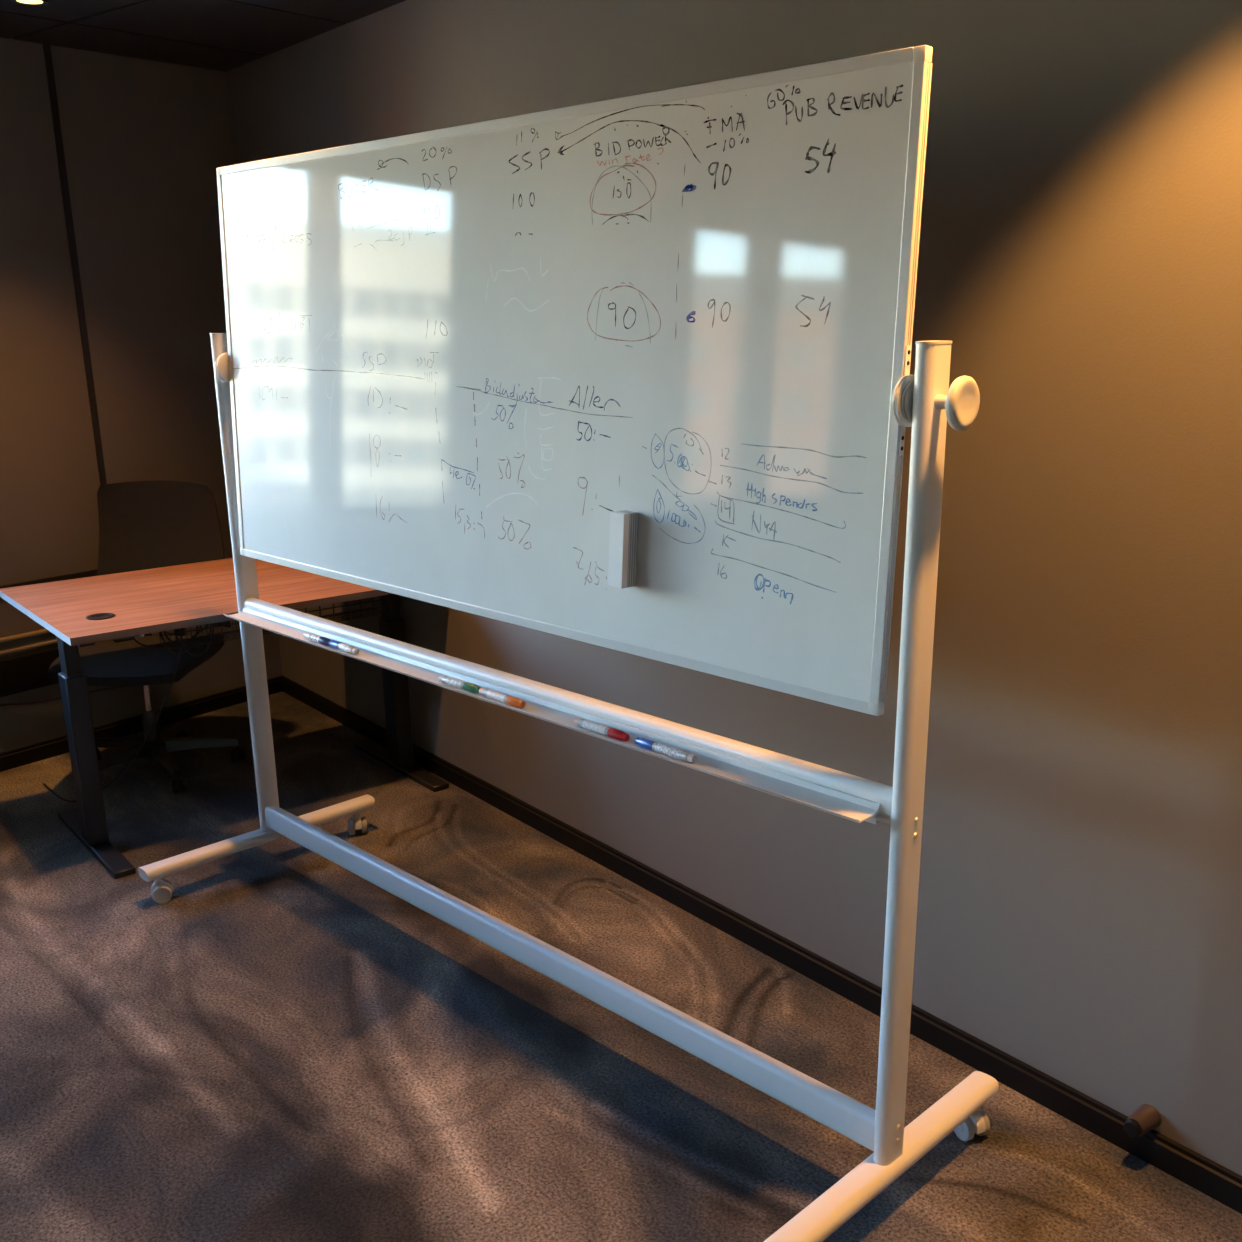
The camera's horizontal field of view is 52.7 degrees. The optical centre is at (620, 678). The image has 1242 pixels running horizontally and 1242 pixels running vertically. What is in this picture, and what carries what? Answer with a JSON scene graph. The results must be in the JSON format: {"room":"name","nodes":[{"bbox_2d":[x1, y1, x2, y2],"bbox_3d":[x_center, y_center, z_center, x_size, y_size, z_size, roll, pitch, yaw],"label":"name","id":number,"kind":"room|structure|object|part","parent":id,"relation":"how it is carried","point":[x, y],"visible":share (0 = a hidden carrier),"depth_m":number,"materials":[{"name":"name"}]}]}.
{"room":"office","nodes":[
{"label":"office","id":0,"kind":"room"},
{"bbox_2d":[0,37,281,752],"bbox_3d":[-3.683,-0.440,2.639,0.131,2.625,6.810,12,21,37],"label":"wall","id":1,"kind":"structure","parent":0,"point":[145,141],"depth_m":4.59,"materials":[{"name":"paint"}]},
{"bbox_2d":[0,569,96,588],"bbox_3d":[-2.128,-0.348,4.554,0.014,0.022,0.650,12,21,37],"label":"trim","id":2,"kind":"structure","parent":1,"relation":"attached to","point":[89,573],"depth_m":4.61,"materials":[{"name":"black"}]},
{"bbox_2d":[43,44,106,484],"bbox_3d":[-1.945,-1.296,4.529,0.007,1.805,0.024,12,21,37],"label":"trim","id":3,"kind":"structure","parent":1,"relation":"attached to","point":[46,47],"depth_m":4.47,"materials":[{"name":"black"}]},
{"bbox_2d":[0,629,151,696],"bbox_3d":[-2.255,-0.028,4.444,0.056,0.200,1.280,12,21,37],"label":"cable trunking","id":4,"kind":"object","parent":1,"relation":"attached to","point":[26,659],"visible":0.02,"depth_m":4.54,"materials":[{"name":"black plastic"}]},
{"bbox_3d":[-2.325,-0.067,4.370,0.022,0.059,1.100,12,21,37],"label":"plate","id":5,"kind":"part","parent":4,"relation":"part of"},
{"bbox_2d":[0,676,281,771],"bbox_3d":[-3.580,0.787,2.998,0.014,0.066,6.710,12,21,37],"label":"baseboard","id":6,"kind":"structure","parent":1,"relation":"attached to","point":[46,749],"depth_m":4.95,"materials":[{"name":"black"}]},
{"bbox_2d":[0,0,405,71],"bbox_3d":[-2.097,-1.067,0.425,6.735,0.100,7.053,-13,21,-36],"label":"ceiling","id":7,"kind":"structure","parent":0,"point":[220,35],"depth_m":4.00,"materials":[{"name":"black"}]},
{"bbox_2d":[11,0,48,5],"bbox_3d":[-1.727,-1.981,3.663,0.104,0.008,0.104,-13,21,-36],"label":"recessed light","id":8,"kind":"object","parent":7,"relation":"in","point":[21,2],"visible":1,"depth_m":3.68,"materials":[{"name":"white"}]},
{"bbox_2d":[0,691,1241,1241],"bbox_3d":[-2.054,1.342,1.181,6.600,0.001,6.900,-13,21,-36],"label":"floor","id":9,"kind":"structure","parent":0,"point":[285,1046],"depth_m":2.77,"materials":[{"name":"carpet"}]},
{"bbox_2d":[48,480,245,793],"bbox_3d":[-1.696,-0.165,4.450,0.607,1.015,0.590,0,17,4],"label":"office chair","id":10,"kind":"object","parent":9,"relation":"on","point":[148,524],"visible":0.69,"depth_m":4.53,"materials":[{"name":"fabric"}]},
{"bbox_3d":[-1.698,-0.076,4.427,0.500,0.077,0.470,0,17,4],"label":"seat","id":11,"kind":"part","parent":10,"relation":"part of","materials":[{"name":"fabric"}]},
{"bbox_3d":[-1.665,-0.459,4.563,0.510,0.515,0.172,0,17,4],"label":"backrest","id":12,"kind":"part","parent":10,"relation":"part of","materials":[{"name":"fabric"}]},
{"bbox_2d":[0,558,448,878],"bbox_3d":[-1.335,0.028,4.263,1.188,0.744,0.950,-13,21,-36],"label":"desk","id":13,"kind":"object","parent":9,"relation":"on","point":[117,607],"visible":0.94,"depth_m":3.91,"materials":[{"name":"brown wood"}]},
{"bbox_3d":[-1.714,-0.177,3.803,0.044,0.028,0.650,-13,21,-36],"label":"arm","id":14,"kind":"part","parent":13,"relation":"part of","materials":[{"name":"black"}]},
{"bbox_3d":[-1.530,-0.184,3.688,0.052,0.002,0.052,4,17,14],"label":"grommet lid","id":15,"kind":"part","parent":13,"relation":"part of","materials":[{"name":"black plastic"}]},
{"bbox_2d":[159,596,387,649],"bbox_3d":[-1.095,-0.206,4.002,0.723,0.088,0.103,-13,21,-36],"label":"wire basket","id":16,"kind":"object","parent":13,"relation":"on","point":[181,641],"depth_m":3.90,"materials":[{"name":"black metal"}]},
{"bbox_2d":[138,45,998,1241],"bbox_3d":[-0.299,-0.164,2.747,0.754,1.949,2.274,-16,23,-42],"label":"whiteboard","id":17,"kind":"object","parent":9,"relation":"on","point":[444,362],"visible":1,"depth_m":2.35,"materials":[{"name":"white paint"}]},
{"bbox_3d":[-1.031,-0.826,3.341,0.020,0.956,0.020,-14,21,-43],"label":"frame rail","id":18,"kind":"part","parent":17,"relation":"part of","materials":[{"name":"silver metal"}]},
{"bbox_3d":[-1.061,-0.236,3.558,0.057,1.430,0.033,-16,23,-42],"label":"post","id":19,"kind":"part","parent":17,"relation":"part of","materials":[{"name":"white metal"}]},
{"bbox_2d":[303,632,329,645],"bbox_3d":[-0.773,-0.102,3.202,0.019,0.019,0.125,-16,23,-42],"label":"marker","id":20,"kind":"object","parent":17,"relation":"on","point":[322,640],"visible":1,"depth_m":3.19,"materials":[{"name":"white plastic"}]},
{"bbox_2d":[329,640,358,653],"bbox_3d":[-0.692,-0.079,3.124,0.019,0.019,0.125,-16,22,-42],"label":"marker","id":21,"kind":"object","parent":17,"relation":"on","point":[335,644],"visible":1,"depth_m":3.11,"materials":[{"name":"white plastic"}]},
{"bbox_2d":[438,675,480,693],"bbox_3d":[-0.360,0.012,2.803,0.140,0.019,0.019,15,23,43],"label":"marker","id":22,"kind":"object","parent":17,"relation":"on","point":[447,680],"visible":1,"depth_m":2.79,"materials":[{"name":"white plastic"}]},
{"bbox_2d":[479,688,524,707],"bbox_3d":[-0.257,0.040,2.702,0.019,0.019,0.145,-16,22,-41],"label":"marker","id":23,"kind":"object","parent":17,"relation":"on","point":[510,700],"visible":1,"depth_m":2.69,"materials":[{"name":"white plastic"}]},
{"bbox_2d":[223,607,880,824],"bbox_3d":[-0.338,0.026,2.798,0.069,0.034,2.120,-16,23,-42],"label":"tray","id":24,"kind":"object","parent":17,"relation":"on","point":[851,802],"depth_m":2.53,"materials":[{"name":"silver metal"}]},
{"bbox_3d":[-0.310,-0.152,2.762,0.020,0.020,2.044,-14,21,-43],"label":"frame rail","id":25,"kind":"part","parent":17,"relation":"part of","materials":[{"name":"silver metal"}]},
{"bbox_3d":[-0.294,-1.099,2.509,0.020,0.020,2.044,-14,21,-43],"label":"frame rail","id":26,"kind":"part","parent":17,"relation":"part of","materials":[{"name":"silver metal"}]},
{"bbox_2d":[573,718,629,740],"bbox_3d":[-0.040,0.100,2.493,0.019,0.019,0.150,-16,23,-42],"label":"marker","id":27,"kind":"object","parent":17,"relation":"on","point":[595,727],"visible":1,"depth_m":2.48,"materials":[{"name":"white plastic"}]},
{"bbox_2d":[608,510,638,588],"bbox_3d":[0.004,-0.245,2.371,0.046,0.143,0.041,-16,23,-42],"label":"eraser","id":28,"kind":"object","parent":17,"relation":"attached to","point":[624,525],"visible":1,"depth_m":2.36,"materials":[{"name":"white plastic"}]},
{"bbox_2d":[635,737,696,762],"bbox_3d":[0.084,0.134,2.373,0.019,0.019,0.150,-16,23,-42],"label":"marker","id":29,"kind":"object","parent":17,"relation":"on","point":[642,742],"visible":1,"depth_m":2.36,"materials":[{"name":"white plastic"}]},
{"bbox_3d":[0.427,-0.425,1.930,0.020,0.956,0.020,-14,21,-43],"label":"frame rail","id":30,"kind":"part","parent":17,"relation":"part of","materials":[{"name":"silver metal"}]},
{"bbox_3d":[0.472,0.186,2.074,0.057,1.430,0.033,-16,23,-42],"label":"post","id":31,"kind":"part","parent":17,"relation":"part of","materials":[{"name":"white metal"}]},
{"bbox_3d":[0.493,-0.411,1.867,0.080,0.080,0.052,-16,23,-42],"label":"clamp knob","id":32,"kind":"part","parent":17,"relation":"part of","materials":[{"name":"white plastic"}]},
{"bbox_2d":[226,0,1241,1175],"bbox_3d":[0.545,-0.519,2.719,0.120,2.625,7.073,-13,21,-36],"label":"wall","id":33,"kind":"structure","parent":0,"point":[1079,908],"depth_m":2.41,"materials":[{"name":"paint"}]},
{"bbox_2d":[281,676,1241,1213],"bbox_3d":[0.564,0.739,2.977,0.014,0.066,6.653,-13,21,-36],"label":"baseboard","id":34,"kind":"structure","parent":33,"relation":"attached to","point":[1218,1182],"depth_m":3.00,"materials":[{"name":"black"}]},
{"bbox_2d":[1124,1104,1161,1136],"bbox_3d":[0.991,0.846,2.393,0.067,0.047,0.047,-13,21,-36],"label":"door stop","id":35,"kind":"object","parent":33,"relation":"attached to","point":[1146,1117],"visible":1,"depth_m":2.38,"materials":[{"name":"brown metal"}]}
]}

